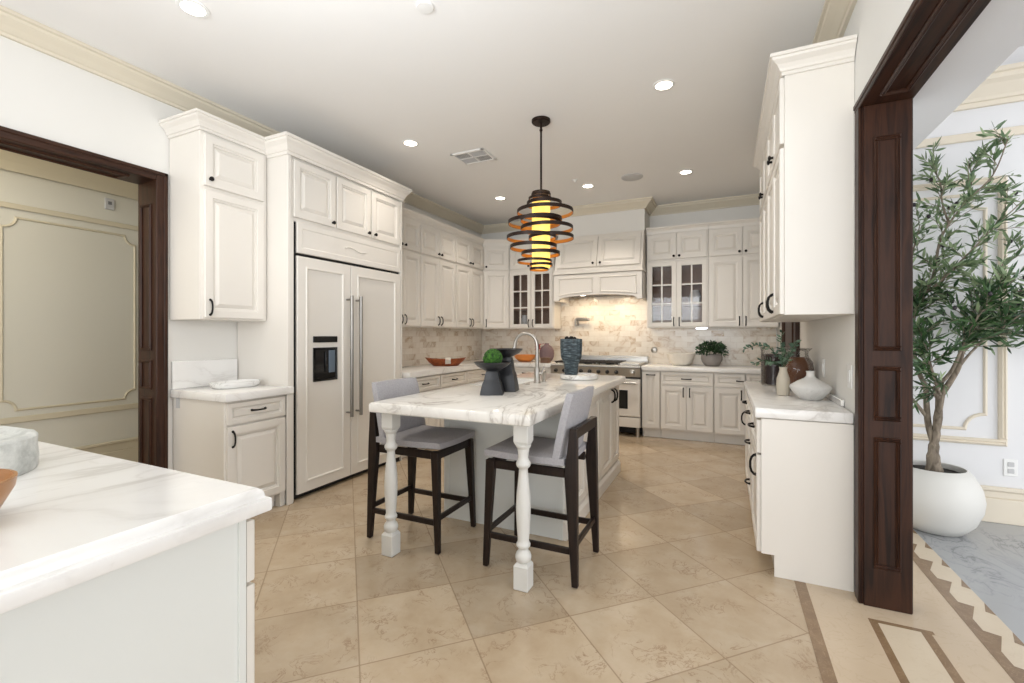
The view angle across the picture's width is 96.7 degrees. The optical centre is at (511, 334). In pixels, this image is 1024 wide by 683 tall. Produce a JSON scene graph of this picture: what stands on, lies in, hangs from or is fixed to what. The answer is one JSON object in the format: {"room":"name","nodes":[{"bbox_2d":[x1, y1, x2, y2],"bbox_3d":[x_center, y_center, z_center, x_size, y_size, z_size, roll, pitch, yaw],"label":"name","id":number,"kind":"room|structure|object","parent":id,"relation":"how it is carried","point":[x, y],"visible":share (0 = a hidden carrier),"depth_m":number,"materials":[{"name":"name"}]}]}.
{"room":"kitchen","nodes":[
{"label":"kitchen","id":0,"kind":"room"},
{"bbox_2d":[0,169,137,447],"bbox_3d":[-4.125,-0.200,3.808,0.100,3.020,10.400,0,0,25],"label":"wall","id":1,"kind":"structure","parent":0,"point":[68,293],"depth_m":4.04,"materials":[{"name":"paint"}]},
{"bbox_2d":[0,216,135,411],"bbox_3d":[-3.936,-0.173,4.078,0.015,1.607,3.070,0,0,25],"label":"trim","id":2,"kind":"structure","parent":1,"relation":"attached to","point":[15,220],"depth_m":3.88,"materials":[{"name":"beige paint"}]},
{"bbox_2d":[0,149,137,199],"bbox_3d":[-4.049,-1.524,3.662,0.159,0.369,10.000,0,0,25],"label":"trim","id":3,"kind":"structure","parent":1,"relation":"attached to","point":[9,161],"depth_m":4.00,"materials":[{"name":"beige wood"}]},
{"bbox_2d":[0,201,137,424],"bbox_3d":[-4.112,-0.177,3.692,0.019,1.805,10.000,0,0,25],"label":"trim","id":4,"kind":"structure","parent":1,"relation":"attached to","point":[3,421],"depth_m":4.02,"materials":[{"name":"beige wood"}]},
{"bbox_2d":[73,437,137,461],"bbox_3d":[-4.107,1.160,3.689,0.031,0.300,10.000,0,0,25],"label":"baseboard","id":5,"kind":"structure","parent":1,"relation":"attached to","point":[126,449],"depth_m":4.37,"materials":[{"name":"beige wood"}]},
{"bbox_2d":[105,198,113,209],"bbox_3d":[-3.818,-1.242,4.316,0.023,0.105,0.070,0,0,25],"label":"thermostat","id":6,"kind":"object","parent":1,"relation":"attached to","point":[109,203],"visible":1,"depth_m":4.31,"materials":[{"name":"grey plastic"}]},
{"bbox_2d":[0,36,480,469],"bbox_3d":[-2.732,-0.240,3.068,0.210,3.100,10.240,0,0,25],"label":"wall","id":7,"kind":"structure","parent":0,"point":[42,95],"depth_m":2.98,"materials":[{"name":"paint"}]},
{"bbox_2d":[0,126,167,468],"bbox_3d":[-3.128,0.073,2.196,0.241,2.474,2.526,0,0,25],"label":"door frame","id":8,"kind":"structure","parent":7,"relation":"in","point":[152,184],"depth_m":3.25,"materials":[{"name":"brown wood"}]},
{"bbox_2d":[159,108,265,321],"bbox_3d":[-2.204,-0.821,3.417,0.439,1.421,0.573,0,0,25],"label":"upper cabinet","id":9,"kind":"object","parent":7,"relation":"attached to","point":[217,166],"visible":0.98,"depth_m":3.28,"materials":[{"name":"paint"}]},
{"bbox_2d":[402,206,421,326],"bbox_3d":[-1.374,-0.776,5.253,0.357,1.362,0.678,0,0,25],"label":"upper cabinet","id":10,"kind":"object","parent":7,"relation":"attached to","point":[410,219],"visible":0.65,"depth_m":5.33,"materials":[{"name":"paint"}]},
{"bbox_2d":[0,0,856,233],"bbox_3d":[-0.725,-1.732,2.073,4.270,0.114,10.140,0,0,25],"label":"trim","id":11,"kind":"structure","parent":7,"relation":"attached to","point":[835,16],"depth_m":3.15,"materials":[{"name":"white wood"}]},
{"bbox_2d":[407,214,456,327],"bbox_3d":[-1.061,-0.776,5.921,0.357,1.362,0.792,0,0,25],"label":"upper cabinet","id":12,"kind":"object","parent":7,"relation":"attached to","point":[437,253],"visible":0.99,"depth_m":5.82,"materials":[{"name":"paint"}]},
{"bbox_2d":[402,327,481,366],"bbox_3d":[-1.086,0.130,6.319,0.013,0.560,2.724,0,0,25],"label":"tiled wall","id":13,"kind":"structure","parent":7,"relation":"attached to","point":[418,344],"depth_m":6.41,"materials":[{"name":"beige tile"}]},
{"bbox_2d":[449,228,483,328],"bbox_3d":[-0.725,-0.776,6.641,0.357,1.362,0.788,0,0,25],"label":"upper cabinet","id":14,"kind":"object","parent":7,"relation":"attached to","point":[469,263],"visible":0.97,"depth_m":6.54,"materials":[{"name":"paint"}]},
{"bbox_2d":[0,0,824,224],"bbox_3d":[-0.708,-1.840,2.120,4.680,0.100,10.240,0,0,25],"label":"ceiling","id":15,"kind":"structure","parent":0,"point":[354,80],"depth_m":3.18,"materials":[{"name":"paint"}]},
{"bbox_2d":[175,0,209,18],"bbox_3d":[-1.746,-1.786,2.490,0.160,0.006,0.160,0,0,25],"label":"recessed light","id":16,"kind":"object","parent":15,"relation":"in","point":[193,8],"visible":1,"depth_m":2.49,"materials":[{"name":"white plastic"}]},
{"bbox_2d":[402,139,418,146],"bbox_3d":[-0.946,-1.786,4.241,0.160,0.006,0.160,0,0,25],"label":"recessed light","id":17,"kind":"object","parent":15,"relation":"in","point":[408,142],"visible":1,"depth_m":4.24,"materials":[{"name":"beige"}]},
{"bbox_2d":[416,0,433,13],"bbox_3d":[-0.473,-1.782,2.475,0.096,0.013,0.096,0,0,25],"label":"smoke detector","id":18,"kind":"object","parent":15,"relation":"attached to","point":[423,6],"visible":1,"depth_m":2.46,"materials":[{"name":"white plastic"}]},
{"bbox_2d":[450,148,496,164],"bbox_3d":[-0.383,-1.784,4.560,0.370,0.012,0.300,0,0,25],"label":"ceiling vent","id":19,"kind":"object","parent":15,"relation":"in","point":[480,155],"visible":1,"depth_m":4.55,"materials":[{"name":"white plastic"}]},
{"bbox_2d":[494,196,505,199],"bbox_3d":[-0.153,-1.786,5.946,0.160,0.006,0.160,0,0,25],"label":"recessed light","id":20,"kind":"object","parent":15,"relation":"in","point":[497,197],"visible":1,"depth_m":5.95,"materials":[{"name":"beige"}]},
{"bbox_2d":[507,116,573,271],"bbox_3d":[0.238,-1.164,3.788,0.546,1.251,0.500,0,0,25],"label":"pendant lamp","id":21,"kind":"object","parent":15,"relation":"hanging from","point":[541,217],"visible":1,"depth_m":3.71,"materials":[{"name":"brown metal"}]},
{"bbox_2d":[581,184,594,187],"bbox_3d":[0.910,-1.786,5.459,0.160,0.006,0.160,0,0,25],"label":"recessed light","id":22,"kind":"object","parent":15,"relation":"in","point":[583,185],"visible":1,"depth_m":5.44,"materials":[{"name":"beige"}]},
{"bbox_2d":[621,173,642,180],"bbox_3d":[1.360,-1.785,5.155,0.240,0.008,0.240,0,0,25],"label":"ceiling speaker","id":23,"kind":"object","parent":15,"relation":"attached to","point":[634,176],"visible":1,"depth_m":5.15,"materials":[{"name":"grey plastic"}]},
{"bbox_2d":[652,79,675,90],"bbox_3d":[1.087,-1.786,3.256,0.160,0.006,0.160,0,0,25],"label":"recessed light","id":24,"kind":"object","parent":15,"relation":"in","point":[664,84],"visible":1,"depth_m":3.25,"materials":[{"name":"beige"}]},
{"bbox_2d":[678,169,692,174],"bbox_3d":[1.907,-1.786,4.993,0.160,0.006,0.160,0,0,25],"label":"recessed light","id":25,"kind":"object","parent":15,"relation":"in","point":[687,171],"visible":1,"depth_m":5.00,"materials":[{"name":"beige"}]},
{"bbox_2d":[481,205,776,349],"bbox_3d":[1.446,-0.240,6.710,4.670,3.100,0.100,0,0,25],"label":"wall","id":26,"kind":"structure","parent":0,"point":[752,211],"depth_m":6.17,"materials":[{"name":"paint"}]},
{"bbox_2d":[483,239,509,328],"bbox_3d":[-0.313,-0.776,7.152,0.668,1.362,0.550,0,0,25],"label":"upper cabinet","id":27,"kind":"object","parent":26,"relation":"attached to","point":[496,270],"visible":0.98,"depth_m":6.96,"materials":[{"name":"paint"}]},
{"bbox_2d":[509,235,560,328],"bbox_3d":[0.362,-0.776,6.943,0.768,1.362,0.357,0,0,25],"label":"upper cabinet","id":28,"kind":"object","parent":26,"relation":"attached to","point":[531,292],"visible":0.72,"depth_m":6.90,"materials":[{"name":"paint"}]},
{"bbox_2d":[521,315,526,323],"bbox_3d":[0.203,-0.212,7.038,0.132,0.190,0.132,0,0,25],"label":"glass jar","id":29,"kind":"object","parent":28,"relation":"in","point":[524,317],"visible":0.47,"depth_m":6.99,"materials":[{"name":"clear glass"}]},
{"bbox_2d":[514,289,548,292],"bbox_3d":[0.359,-0.680,6.985,0.678,0.018,0.257,0,0,25],"label":"shelf","id":30,"kind":"object","parent":28,"relation":"attached to","point":[514,289],"depth_m":7.02,"materials":[{"name":"white wood"}]},
{"bbox_2d":[514,308,548,310],"bbox_3d":[0.359,-0.390,6.985,0.678,0.018,0.257,0,0,25],"label":"shelf","id":31,"kind":"object","parent":28,"relation":"attached to","point":[518,309],"depth_m":6.98,"materials":[{"name":"white wood"}]},
{"bbox_2d":[553,208,648,303],"bbox_3d":[1.258,-1.131,6.403,1.229,1.313,0.605,0,0,25],"label":"range hood","id":32,"kind":"object","parent":26,"relation":"attached to","point":[606,255],"visible":0.99,"depth_m":6.17,"materials":[{"name":"paint"}]},
{"bbox_2d":[553,265,646,275],"bbox_3d":[1.255,-0.873,6.396,1.229,0.065,0.590,0,0,25],"label":"mantel shelf","id":33,"kind":"object","parent":32,"relation":"attached to","point":[595,270],"depth_m":6.13,"materials":[{"name":"paint"}]},
{"bbox_2d":[482,295,775,365],"bbox_3d":[1.422,-0.100,6.658,4.240,1.020,0.013,0,0,25],"label":"tiled wall","id":34,"kind":"structure","parent":26,"relation":"attached to","point":[617,325],"depth_m":6.56,"materials":[{"name":"beige tile"}]},
{"bbox_2d":[575,317,589,325],"bbox_3d":[1.037,-0.194,6.769,0.248,0.128,0.109,0,0,25],"label":"pot filler","id":35,"kind":"object","parent":34,"relation":"attached to","point":[577,320],"visible":1,"depth_m":6.74,"materials":[{"name":"metal"}]},
{"bbox_2d":[651,347,656,352],"bbox_3d":[1.991,0.210,6.376,0.084,0.084,0.012,0,0,25],"label":"outlet","id":36,"kind":"object","parent":34,"relation":"attached to","point":[653,349],"visible":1,"depth_m":6.37,"materials":[{"name":"metal"}]},
{"bbox_2d":[646,222,708,328],"bbox_3d":[2.211,-0.755,6.077,0.762,1.354,0.357,0,0,25],"label":"upper cabinet","id":37,"kind":"object","parent":26,"relation":"attached to","point":[677,255],"visible":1,"depth_m":5.99,"materials":[{"name":"paint"}]},
{"bbox_2d":[652,282,701,286],"bbox_3d":[2.227,-0.680,6.111,0.712,0.018,0.257,0,0,25],"label":"shelf","id":38,"kind":"object","parent":37,"relation":"attached to","point":[697,285],"depth_m":6.12,"materials":[{"name":"white wood"}]},
{"bbox_2d":[652,304,701,307],"bbox_3d":[2.227,-0.390,6.111,0.712,0.018,0.257,0,0,25],"label":"shelf","id":39,"kind":"object","parent":37,"relation":"attached to","point":[666,305],"depth_m":6.08,"materials":[{"name":"white wood"}]},
{"bbox_2d":[689,290,700,301],"bbox_3d":[2.413,-0.496,6.003,0.145,0.190,0.145,0,0,25],"label":"glass jar","id":40,"kind":"object","parent":37,"relation":"on","point":[696,295],"visible":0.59,"depth_m":5.95,"materials":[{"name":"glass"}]},
{"bbox_2d":[708,217,778,327],"bbox_3d":[2.910,-0.763,5.750,0.775,1.337,0.357,0,0,25],"label":"upper cabinet","id":41,"kind":"object","parent":26,"relation":"attached to","point":[734,245],"visible":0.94,"depth_m":5.67,"materials":[{"name":"paint"}]},
{"bbox_2d":[250,432,1023,682],"bbox_3d":[1.672,1.359,1.094,9.900,0.101,10.400,0,0,25],"label":"floor","id":42,"kind":"structure","parent":0,"point":[677,588],"depth_m":2.25,"materials":[{"name":"tile"}]},
{"bbox_2d":[0,518,254,682],"bbox_3d":[-1.867,0.876,1.136,2.186,0.865,1.070,0,0,25],"label":"base cabinet","id":43,"kind":"object","parent":42,"relation":"on","point":[184,613],"visible":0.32,"depth_m":0.95,"materials":[{"name":"paint"}]},
{"bbox_2d":[0,441,271,613],"bbox_3d":[-1.861,0.413,1.085,2.210,0.060,1.187,0,0,25],"label":"countertop","id":44,"kind":"structure","parent":43,"relation":"on","point":[77,517],"depth_m":0.99,"materials":[{"name":"stone"}]},
{"bbox_2d":[0,468,17,507],"bbox_3d":[-1.128,0.337,0.865,0.256,0.093,0.256,0,0,25],"label":"bowl","id":45,"kind":"object","parent":44,"relation":"on","point":[8,477],"visible":1,"depth_m":0.93,"materials":[{"name":"orange wood"}]},
{"bbox_2d":[0,426,38,475],"bbox_3d":[-1.565,0.333,1.199,0.460,0.101,0.418,0,0,18],"label":"box","id":46,"kind":"object","parent":44,"relation":"on","point":[19,449],"visible":0.98,"depth_m":1.25,"materials":[{"name":"white stone"}]},
{"bbox_2d":[173,394,292,506],"bbox_3d":[-2.085,0.883,3.429,0.647,0.852,0.523,0,0,25],"label":"base cabinet","id":47,"kind":"object","parent":42,"relation":"on","point":[242,442],"visible":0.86,"depth_m":3.25,"materials":[{"name":"paint"}]},
{"bbox_2d":[176,398,179,407],"bbox_3d":[-2.424,0.495,3.302,0.040,0.070,0.005,0,0,25],"label":"outlet plate","id":48,"kind":"object","parent":47,"relation":"attached to","point":[177,399],"depth_m":3.30,"materials":[{"name":"grey plastic"}]},
{"bbox_2d":[170,359,293,402],"bbox_3d":[-2.093,0.325,3.425,0.640,0.260,0.539,0,0,25],"label":"countertop","id":49,"kind":"structure","parent":47,"relation":"on","point":[189,379],"depth_m":3.38,"materials":[{"name":"stone"}]},
{"bbox_2d":[209,379,260,388],"bbox_3d":[-2.095,0.372,3.449,0.210,0.046,0.350,0,0,25],"label":"dish","id":50,"kind":"object","parent":49,"relation":"on","point":[242,383],"visible":1,"depth_m":3.39,"materials":[{"name":"white ceramic"}]},
{"bbox_2d":[237,131,411,503],"bbox_3d":[-1.681,-0.112,4.253,0.678,2.842,1.521,0,0,25],"label":"refrigerator surround","id":51,"kind":"object","parent":42,"relation":"on","point":[308,183],"visible":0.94,"depth_m":3.66,"materials":[{"name":"paint"}]},
{"bbox_2d":[294,222,399,498],"bbox_3d":[-1.665,0.206,4.264,0.668,2.204,1.284,0,0,25],"label":"refrigerator","id":52,"kind":"object","parent":42,"relation":"on","point":[347,287],"visible":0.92,"depth_m":3.98,"materials":[{"name":"paint"}]},
{"bbox_2d":[402,374,439,457],"bbox_3d":[-1.229,0.883,5.185,0.657,0.852,0.606,0,0,25],"label":"base cabinet","id":53,"kind":"object","parent":42,"relation":"on","point":[431,382],"visible":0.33,"depth_m":5.15,"materials":[{"name":"paint"}]},
{"bbox_2d":[367,377,475,554],"bbox_3d":[-0.589,0.805,3.020,0.558,0.997,0.454,0,0,25],"label":"counter stool","id":54,"kind":"object","parent":42,"relation":"on","point":[413,433],"visible":0.82,"depth_m":2.93,"materials":[{"name":"black wood"}]},
{"bbox_2d":[439,371,466,426],"bbox_3d":[-0.973,0.883,5.732,0.657,0.852,0.593,0,0,25],"label":"base cabinet","id":55,"kind":"object","parent":42,"relation":"on","point":[452,379],"visible":0.22,"depth_m":5.56,"materials":[{"name":"paint"}]},
{"bbox_2d":[465,369,485,383],"bbox_3d":[-0.656,0.883,6.411,0.657,0.852,0.898,0,0,25],"label":"base cabinet","id":56,"kind":"object","parent":42,"relation":"on","point":[475,375],"visible":0.15,"depth_m":6.10,"materials":[{"name":"paint"}]},
{"bbox_2d":[382,385,619,592],"bbox_3d":[0.145,0.883,3.531,0.974,0.852,2.282,0,0,25],"label":"kitchen island","id":57,"kind":"object","parent":42,"relation":"on","point":[535,491],"visible":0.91,"depth_m":3.00,"materials":[{"name":"paint"}]},
{"bbox_2d":[369,372,625,426],"bbox_3d":[0.129,0.426,3.546,1.030,0.060,2.388,0,0,25],"label":"island countertop","id":58,"kind":"structure","parent":57,"relation":"on","point":[533,403],"depth_m":2.67,"materials":[{"name":"stone"}]},
{"bbox_2d":[473,361,510,395],"bbox_3d":[-0.132,0.287,3.032,0.250,0.216,0.250,0,0,5],"label":"pedestal bowl","id":59,"kind":"object","parent":58,"relation":"on","point":[492,385],"visible":0.98,"depth_m":2.98,"materials":[{"name":"grey ceramic"}]},
{"bbox_2d":[483,348,502,362],"bbox_3d":[-0.129,0.155,3.028,0.129,0.131,0.132,0,0,25],"label":"moss ball","id":60,"kind":"object","parent":59,"relation":"in","point":[492,355],"visible":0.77,"depth_m":2.98,"materials":[{"name":"green plant"}]},
{"bbox_2d":[490,348,521,391],"bbox_3d":[-0.043,0.246,3.222,0.240,0.299,0.240,0,0,14],"label":"pedestal bowl","id":61,"kind":"object","parent":58,"relation":"on","point":[508,376],"visible":0.75,"depth_m":3.17,"materials":[{"name":"grey ceramic"}]},
{"bbox_2d":[512,332,543,382],"bbox_3d":[0.128,0.183,3.794,0.291,0.424,0.060,0,0,25],"label":"kitchen faucet","id":62,"kind":"object","parent":58,"relation":"on","point":[537,373],"visible":0.94,"depth_m":3.75,"materials":[{"name":"metal"}]},
{"bbox_2d":[541,371,545,381],"bbox_3d":[0.271,0.349,3.870,0.044,0.092,0.044,0,0,25],"label":"soap dispenser","id":63,"kind":"object","parent":58,"relation":"on","point":[544,372],"visible":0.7,"depth_m":3.86,"materials":[{"name":"metal"}]},
{"bbox_2d":[560,372,597,379],"bbox_3d":[0.607,0.374,4.127,0.340,0.042,0.340,0,0,25],"label":"round tray","id":64,"kind":"object","parent":58,"relation":"on","point":[580,376],"visible":0.91,"depth_m":4.00,"materials":[{"name":"stone"}]},
{"bbox_2d":[560,336,581,374],"bbox_3d":[0.545,0.185,4.195,0.200,0.352,0.200,0,0,5],"label":"vase","id":65,"kind":"object","parent":64,"relation":"on","point":[570,347],"visible":1,"depth_m":4.11,"materials":[{"name":"teal ceramic"}]},
{"bbox_2d":[514,366,550,373],"bbox_3d":[0.322,0.883,6.774,0.780,0.852,0.657,0,0,25],"label":"base cabinet","id":66,"kind":"object","parent":42,"relation":"on","point":[519,370],"visible":0.12,"depth_m":6.51,"materials":[{"name":"paint"}]},
{"bbox_2d":[402,359,557,377],"bbox_3d":[-0.421,0.424,5.990,1.466,0.057,2.750,0,0,25],"label":"countertop","id":67,"kind":"structure","parent":66,"relation":"on","point":[427,369],"depth_m":5.60,"materials":[{"name":"stone"}]},
{"bbox_2d":[425,357,465,365],"bbox_3d":[-0.853,0.341,5.843,0.530,0.110,0.240,0,0,-4],"label":"wooden bowl","id":68,"kind":"object","parent":67,"relation":"on","point":[449,361],"visible":0.99,"depth_m":5.76,"materials":[{"name":"brown wood"}]},
{"bbox_2d":[514,354,534,361],"bbox_3d":[0.192,0.345,6.778,0.340,0.100,0.340,0,0,25],"label":"fruit bowl","id":69,"kind":"object","parent":67,"relation":"on","point":[520,357],"visible":0.93,"depth_m":6.67,"materials":[{"name":"orange ceramic"}]},
{"bbox_2d":[540,357,550,362],"bbox_3d":[0.477,0.358,6.468,0.120,0.075,0.100,0,0,25],"label":"wooden box","id":70,"kind":"object","parent":67,"relation":"on","point":[543,359],"visible":1,"depth_m":6.43,"materials":[{"name":"brown wood"}]},
{"bbox_2d":[539,343,553,360],"bbox_3d":[0.468,0.256,6.717,0.305,0.279,0.130,0,0,-23],"label":"potted plant","id":71,"kind":"object","parent":67,"relation":"on","point":[546,350],"visible":0.79,"depth_m":6.70,"materials":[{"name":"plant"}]},
{"bbox_2d":[483,386,598,587],"bbox_3d":[0.179,0.805,2.660,0.558,0.997,0.454,0,0,25],"label":"counter stool","id":72,"kind":"object","parent":42,"relation":"on","point":[568,447],"visible":0.92,"depth_m":2.52,"materials":[{"name":"black wood"}]},
{"bbox_2d":[550,355,647,436],"bbox_3d":[1.215,0.802,6.317,1.208,1.014,0.748,0,0,25],"label":"range","id":73,"kind":"object","parent":42,"relation":"on","point":[630,391],"visible":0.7,"depth_m":5.88,"materials":[{"name":"metal"}]},
{"bbox_2d":[551,362,647,367],"bbox_3d":[1.227,0.409,6.343,1.208,0.029,0.690,0,0,25],"label":"cooktop","id":74,"kind":"object","parent":73,"relation":"in","point":[560,364],"depth_m":6.04,"materials":[{"name":"metal"}]},
{"bbox_2d":[642,370,660,436],"bbox_3d":[1.885,0.883,6.043,0.226,0.852,0.657,0,0,25],"label":"base cabinet","id":75,"kind":"object","parent":42,"relation":"on","point":[651,380],"visible":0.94,"depth_m":5.78,"materials":[{"name":"paint"}]},
{"bbox_2d":[641,363,760,373],"bbox_3d":[2.494,0.424,5.780,1.553,0.057,0.660,0,0,25],"label":"countertop","id":76,"kind":"structure","parent":75,"relation":"on","point":[739,369],"depth_m":5.57,"materials":[{"name":"stone"}]},
{"bbox_2d":[667,353,694,365],"bbox_3d":[2.200,0.317,5.926,0.344,0.157,0.344,0,0,25],"label":"serving bowl","id":77,"kind":"object","parent":76,"relation":"on","point":[677,359],"visible":1,"depth_m":5.81,"materials":[{"name":"beige ceramic"}]},
{"bbox_2d":[695,340,728,365],"bbox_3d":[2.543,0.227,5.800,0.407,0.338,0.373,0,0,25],"label":"potted plant","id":78,"kind":"object","parent":76,"relation":"on","point":[714,359],"visible":1,"depth_m":5.72,"materials":[{"name":"green plant"}]},
{"bbox_2d":[661,371,713,441],"bbox_3d":[2.270,0.883,5.862,0.616,0.852,0.657,0,0,25],"label":"base cabinet","id":79,"kind":"object","parent":42,"relation":"on","point":[687,398],"visible":0.98,"depth_m":5.61,"materials":[{"name":"paint"}]},
{"bbox_2d":[714,373,745,444],"bbox_3d":[2.708,0.883,5.657,0.344,0.852,0.657,0,0,25],"label":"base cabinet","id":80,"kind":"object","parent":42,"relation":"on","point":[729,390],"visible":0.88,"depth_m":5.41,"materials":[{"name":"paint"}]},
{"bbox_2d":[741,391,748,485],"bbox_3d":[2.077,0.883,3.589,0.472,0.852,0.538,0,0,25],"label":"base cabinet","id":81,"kind":"object","parent":42,"relation":"on","point":[745,402],"visible":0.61,"depth_m":3.81,"materials":[{"name":"paint"}]},
{"bbox_2d":[744,399,751,512],"bbox_3d":[1.855,0.883,3.116,0.472,0.852,0.498,0,0,25],"label":"base cabinet","id":82,"kind":"object","parent":42,"relation":"on","point":[749,411],"visible":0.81,"depth_m":3.23,"materials":[{"name":"paint"}]},
{"bbox_2d":[746,374,760,381],"bbox_3d":[3.024,0.883,5.509,0.358,0.852,0.657,0,0,25],"label":"base cabinet","id":83,"kind":"object","parent":42,"relation":"on","point":[749,377],"visible":0.11,"depth_m":5.29,"materials":[{"name":"paint"}]},
{"bbox_2d":[747,410,853,591],"bbox_3d":[1.638,0.883,2.652,0.472,0.852,0.520,0,0,25],"label":"base cabinet","id":84,"kind":"object","parent":42,"relation":"on","point":[802,472],"visible":0.97,"depth_m":2.41,"materials":[{"name":"paint"}]},
{"bbox_2d":[744,381,853,423],"bbox_3d":[1.869,0.406,3.115,0.449,0.093,1.583,0,0,25],"label":"countertop","id":85,"kind":"structure","parent":84,"relation":"on","point":[764,400],"depth_m":2.52,"materials":[{"name":"stone"}]},
{"bbox_2d":[743,330,801,395],"bbox_3d":[1.722,0.179,3.028,0.352,0.432,0.200,0,0,25],"label":"bud vase","id":86,"kind":"object","parent":85,"relation":"on","point":[782,380],"visible":1,"depth_m":2.98,"materials":[{"name":"beige ceramic"}]},
{"bbox_2d":[761,354,785,384],"bbox_3d":[2.066,0.245,3.582,0.204,0.299,0.204,0,0,25],"label":"storage jar","id":87,"kind":"object","parent":85,"relation":"on","point":[769,374],"visible":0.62,"depth_m":3.52,"materials":[{"name":"clear glass"}]},
{"bbox_2d":[784,357,813,383],"bbox_3d":[2.070,0.245,3.293,0.204,0.299,0.204,0,0,25],"label":"glass vase","id":88,"kind":"object","parent":85,"relation":"on","point":[797,368],"visible":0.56,"depth_m":3.22,"materials":[{"name":"brown"}]},
{"bbox_2d":[789,371,832,400],"bbox_3d":[1.828,0.308,2.788,0.224,0.175,0.224,0,0,25],"label":"vase","id":89,"kind":"object","parent":85,"relation":"on","point":[809,387],"visible":1,"depth_m":2.73,"materials":[{"name":"ceramic"}]},
{"bbox_2d":[794,580,837,682],"bbox_3d":[0.262,1.309,-0.288,0.051,0.001,6.700,0,0,25],"label":"trim","id":90,"kind":"structure","parent":42,"relation":"on","point":[824,663],"depth_m":1.98,"materials":[{"name":"brown tile"}]},
{"bbox_2d":[868,618,964,682],"bbox_3d":[0.457,1.309,-0.708,0.232,0.001,6.105,0,0,25],"label":"trim","id":91,"kind":"structure","parent":42,"relation":"on","point":[932,642],"depth_m":1.88,"materials":[{"name":"brown tile"}]},
{"bbox_2d":[913,120,1023,536],"bbox_3d":[3.041,-0.053,2.923,1.240,2.724,0.783,0,0,25],"label":"tree","id":92,"kind":"object","parent":42,"relation":"on","point":[948,500],"visible":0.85,"depth_m":2.93,"materials":[{"name":"green plant"}]},
{"bbox_2d":[913,530,1023,682],"bbox_3d":[1.144,1.309,-0.077,0.157,0.002,7.830,0,0,25],"label":"trim","id":93,"kind":"structure","parent":42,"relation":"on","point":[992,642],"depth_m":2.10,"materials":[{"name":"brown tile"}]},
{"bbox_2d":[777,0,912,590],"bbox_3d":[1.300,-0.240,1.125,0.200,3.100,10.140,0,0,25],"label":"wall","id":94,"kind":"structure","parent":0,"point":[875,22],"depth_m":2.38,"materials":[{"name":"paint"}]},
{"bbox_2d":[752,125,818,321],"bbox_3d":[2.096,-0.802,3.518,0.378,1.388,0.866,0,0,25],"label":"upper cabinet","id":95,"kind":"object","parent":94,"relation":"attached to","point":[760,154],"visible":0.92,"depth_m":3.50,"materials":[{"name":"paint"}]},
{"bbox_2d":[781,322,799,356],"bbox_3d":[2.760,0.194,4.527,0.036,2.228,1.100,0,0,25],"label":"door","id":96,"kind":"structure","parent":94,"relation":"in","point":[791,329],"depth_m":4.34,"materials":[{"name":"brown wood"}]},
{"bbox_2d":[759,34,857,319],"bbox_3d":[1.729,-0.802,2.732,0.380,1.388,0.866,0,0,25],"label":"upper cabinet","id":97,"kind":"object","parent":94,"relation":"attached to","point":[807,115],"visible":1,"depth_m":2.40,"materials":[{"name":"paint"}]},
{"bbox_2d":[822,359,824,376],"bbox_3d":[2.083,0.220,3.047,0.010,0.120,0.072,0,0,25],"label":"wall plate","id":98,"kind":"object","parent":94,"relation":"attached to","point":[823,360],"visible":1,"depth_m":3.02,"materials":[{"name":"white plastic"}]},
{"bbox_2d":[847,364,852,388],"bbox_3d":[1.778,0.217,2.397,0.010,0.125,0.084,0,0,25],"label":"wall plate","id":99,"kind":"object","parent":94,"relation":"attached to","point":[849,367],"visible":1,"depth_m":2.38,"materials":[{"name":"white plastic"}]},
{"bbox_2d":[853,0,990,614],"bbox_3d":[0.485,0.082,-0.594,0.217,2.456,6.335,0,0,25],"label":"door frame","id":100,"kind":"structure","parent":94,"relation":"in","point":[929,30],"depth_m":2.16,"materials":[{"name":"brown wood"}]},
{"bbox_2d":[913,46,1023,488],"bbox_3d":[4.936,-0.390,2.525,5.200,3.400,0.100,0,0,25],"label":"wall","id":101,"kind":"structure","parent":0,"point":[964,399],"depth_m":3.23,"materials":[{"name":"paint"}]},
{"bbox_2d":[913,175,1007,446],"bbox_3d":[3.759,-0.168,3.006,2.540,1.885,0.032,0,0,25],"label":"trim","id":102,"kind":"structure","parent":101,"relation":"attached to","point":[1002,440],"depth_m":3.19,"materials":[{"name":"white wood"}]},
{"bbox_2d":[915,62,1023,148],"bbox_3d":[4.887,-1.597,2.407,5.190,0.435,0.154,0,0,25],"label":"trim","id":103,"kind":"structure","parent":101,"relation":"attached to","point":[1005,85],"depth_m":3.15,"materials":[{"name":"white wood"}]},
{"bbox_2d":[980,485,1023,525],"bbox_3d":[4.912,1.185,2.462,5.190,0.250,0.033,0,0,25],"label":"baseboard","id":104,"kind":"structure","parent":101,"relation":"attached to","point":[1005,505],"depth_m":3.15,"materials":[{"name":"beige wood"}]},
{"bbox_2d":[1003,459,1017,476],"bbox_3d":[3.459,0.921,3.155,0.072,0.118,0.010,0,0,25],"label":"wall outlet","id":105,"kind":"object","parent":101,"relation":"attached to","point":[1010,466],"visible":1,"depth_m":3.15,"materials":[{"name":"white plastic"}]},
{"bbox_2d":[1008,462,1013,466],"bbox_3d":[3.458,0.898,3.153,0.034,0.032,0.005,0,0,25],"label":"socket","id":106,"kind":"object","parent":105,"relation":"attached to","point":[1010,464],"depth_m":3.15,"materials":[{"name":"grey plastic"}]},
{"bbox_2d":[913,0,1023,149],"bbox_3d":[1.015,-1.565,-0.017,0.253,0.850,7.830,0,0,25],"label":"ceiling","id":107,"kind":"structure","parent":0,"point":[997,32],"depth_m":1.90,"materials":[{"name":"paint"}]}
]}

